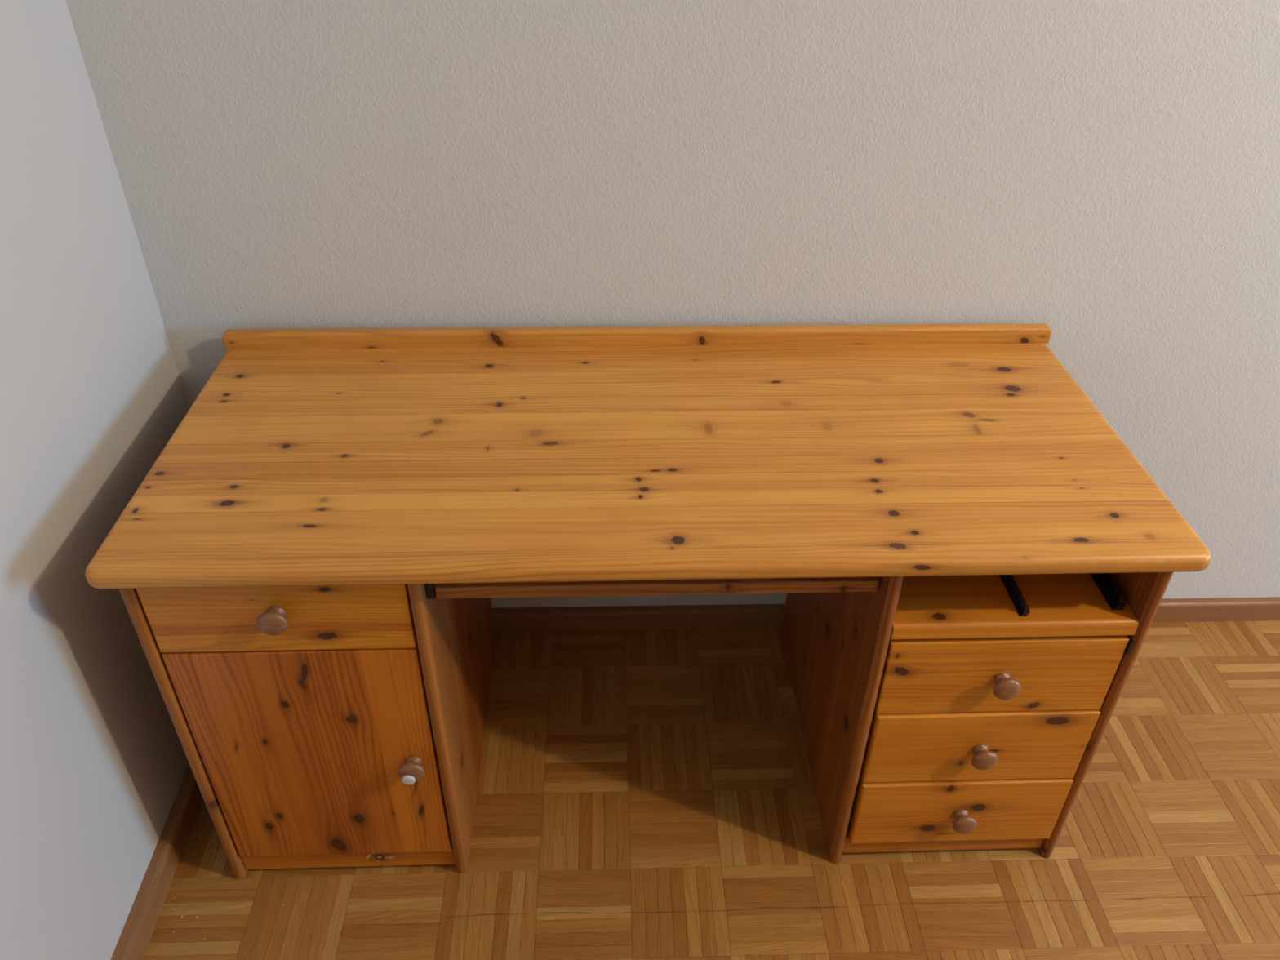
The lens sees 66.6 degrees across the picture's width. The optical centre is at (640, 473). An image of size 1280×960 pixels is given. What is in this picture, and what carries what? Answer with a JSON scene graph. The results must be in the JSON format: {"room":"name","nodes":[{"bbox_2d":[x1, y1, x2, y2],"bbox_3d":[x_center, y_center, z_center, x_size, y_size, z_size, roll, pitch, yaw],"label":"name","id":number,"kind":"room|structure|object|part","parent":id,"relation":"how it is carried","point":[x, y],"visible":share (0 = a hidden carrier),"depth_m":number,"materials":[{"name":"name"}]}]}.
{"room":"home office","nodes":[
{"label":"home office","id":0,"kind":"room"},
{"bbox_2d":[0,0,189,959],"bbox_3d":[-0.826,0.287,-0.204,0.120,3.000,3.849,-1,35,-3],"label":"wall","id":1,"kind":"structure","parent":0,"point":[94,763],"depth_m":1.43,"materials":[{"name":"paint"}]},
{"bbox_2d":[111,764,203,959],"bbox_3d":[-0.768,1.444,0.624,0.024,0.055,3.849,-1,35,-3],"label":"baseboard","id":2,"kind":"structure","parent":1,"relation":"attached to","point":[135,935],"depth_m":1.67,"materials":[{"name":"brown wood"}]},
{"bbox_2d":[65,0,1279,608],"bbox_3d":[2.191,-0.894,1.506,6.339,3.000,0.121,-1,35,-2],"label":"wall","id":3,"kind":"structure","parent":0,"point":[1104,174],"depth_m":1.64,"materials":[{"name":"paint"}]},
{"bbox_2d":[492,596,1279,631],"bbox_3d":[2.189,0.305,2.274,6.119,0.055,0.022,-1,35,-2],"label":"baseboard","id":4,"kind":"structure","parent":3,"relation":"attached to","point":[1211,609],"depth_m":2.20,"materials":[{"name":"brown wood"}]},
{"bbox_2d":[142,620,1279,959],"bbox_3d":[2.222,1.463,0.749,6.369,0.060,4.049,-1,35,-2],"label":"floor","id":5,"kind":"structure","parent":0,"point":[648,794],"depth_m":1.76,"materials":[{"name":"brown wood"}]},
{"bbox_2d":[84,323,1211,879],"bbox_3d":[0.011,0.226,1.735,1.500,0.766,0.629,-1,35,-2],"label":"desk","id":6,"kind":"object","parent":5,"relation":"on","point":[307,572],"visible":1,"depth_m":1.49,"materials":[{"name":"brown wood"}]},
{"bbox_3d":[-0.709,0.256,1.734,0.020,0.706,0.575,-1,35,-2],"label":"panel","id":7,"kind":"part","parent":6,"relation":"part of","materials":[{"name":"brown wood"}]},
{"bbox_3d":[-0.503,0.200,1.337,0.042,0.042,0.030,-1,35,-2],"label":"knob","id":8,"kind":"part","parent":6,"relation":"part of","materials":[{"name":"brown wood"}]},
{"bbox_3d":[-0.502,0.187,1.357,0.361,0.150,0.018,-1,35,-2],"label":"drawer","id":9,"kind":"part","parent":6,"relation":"part of","materials":[{"name":"brown wood"}]},
{"bbox_3d":[-0.358,0.463,1.531,0.042,0.042,0.030,-1,35,-2],"label":"knob","id":10,"kind":"part","parent":6,"relation":"part of","materials":[{"name":"brown wood"}]},
{"bbox_3d":[-0.322,0.251,1.747,0.020,0.706,0.575,-1,35,-2],"label":"panel","id":11,"kind":"part","parent":6,"relation":"part of","materials":[{"name":"brown wood"}]},
{"bbox_2d":[222,323,1052,349],"bbox_3d":[0.005,-0.249,1.769,1.500,0.031,0.018,-1,35,-2],"label":"backsplash","id":12,"kind":"structure","parent":6,"relation":"attached to","point":[811,335],"depth_m":1.76,"materials":[{"name":"brown wood"}]},
{"bbox_2d":[425,576,879,599],"bbox_3d":[0.016,0.039,1.542,0.645,0.040,0.422,-1,35,-2],"label":"keyboard tray","id":13,"kind":"object","parent":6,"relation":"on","point":[824,584],"depth_m":1.38,"materials":[{"name":"brown wood"}]},
{"bbox_3d":[0.344,0.243,1.770,0.020,0.706,0.575,-1,35,-2],"label":"panel","id":14,"kind":"part","parent":6,"relation":"part of","materials":[{"name":"brown wood"}]},
{"bbox_3d":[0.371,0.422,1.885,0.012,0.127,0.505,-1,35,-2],"label":"drawer","id":15,"kind":"part","parent":6,"relation":"part of","materials":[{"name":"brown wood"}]},
{"bbox_3d":[0.544,0.574,1.669,0.354,0.159,0.020,-1,35,-2],"label":"drawer","id":16,"kind":"part","parent":6,"relation":"part of","materials":[{"name":"brown wood"}]},
{"bbox_3d":[0.547,0.588,1.649,0.042,0.042,0.030,-1,35,-2],"label":"knob","id":17,"kind":"part","parent":6,"relation":"part of","materials":[{"name":"brown wood"}]},
{"bbox_3d":[0.545,0.437,1.577,0.354,0.162,0.020,-1,35,-2],"label":"drawer","id":18,"kind":"part","parent":6,"relation":"part of","materials":[{"name":"brown wood"}]},
{"bbox_3d":[0.548,0.452,1.557,0.042,0.042,0.030,-1,35,-2],"label":"knob","id":19,"kind":"part","parent":6,"relation":"part of","materials":[{"name":"brown wood"}]},
{"bbox_3d":[0.546,0.305,1.486,0.356,0.154,0.018,-1,35,-2],"label":"drawer","id":20,"kind":"part","parent":6,"relation":"part of","materials":[{"name":"brown wood"}]},
{"bbox_3d":[0.550,0.319,1.466,0.042,0.042,0.030,-1,35,-2],"label":"knob","id":21,"kind":"part","parent":6,"relation":"part of","materials":[{"name":"brown wood"}]},
{"bbox_2d":[999,574,1030,616],"bbox_3d":[0.557,0.114,1.542,0.016,0.018,0.300,-1,35,-2],"label":"rail","id":22,"kind":"object","parent":6,"relation":"on","point":[1019,602],"visible":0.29,"depth_m":1.45,"materials":[{"name":"black plastic"}]},
{"bbox_2d":[890,573,1138,639],"bbox_3d":[0.537,0.070,1.641,0.361,0.026,0.545,-1,35,-2],"label":"shelf","id":23,"kind":"object","parent":6,"relation":"attached to","point":[1061,606],"depth_m":1.44,"materials":[{"name":"brown wood"}]},
{"bbox_3d":[0.726,0.238,1.783,0.020,0.706,0.575,-1,35,-2],"label":"panel","id":24,"kind":"part","parent":6,"relation":"part of","materials":[{"name":"brown wood"}]},
{"bbox_2d":[1088,573,1126,609],"bbox_3d":[0.702,0.105,1.553,0.022,0.023,0.300,-1,35,-2],"label":"rail","id":25,"kind":"object","parent":6,"relation":"on","point":[1105,584],"visible":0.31,"depth_m":1.46,"materials":[{"name":"black plastic"}]}
]}

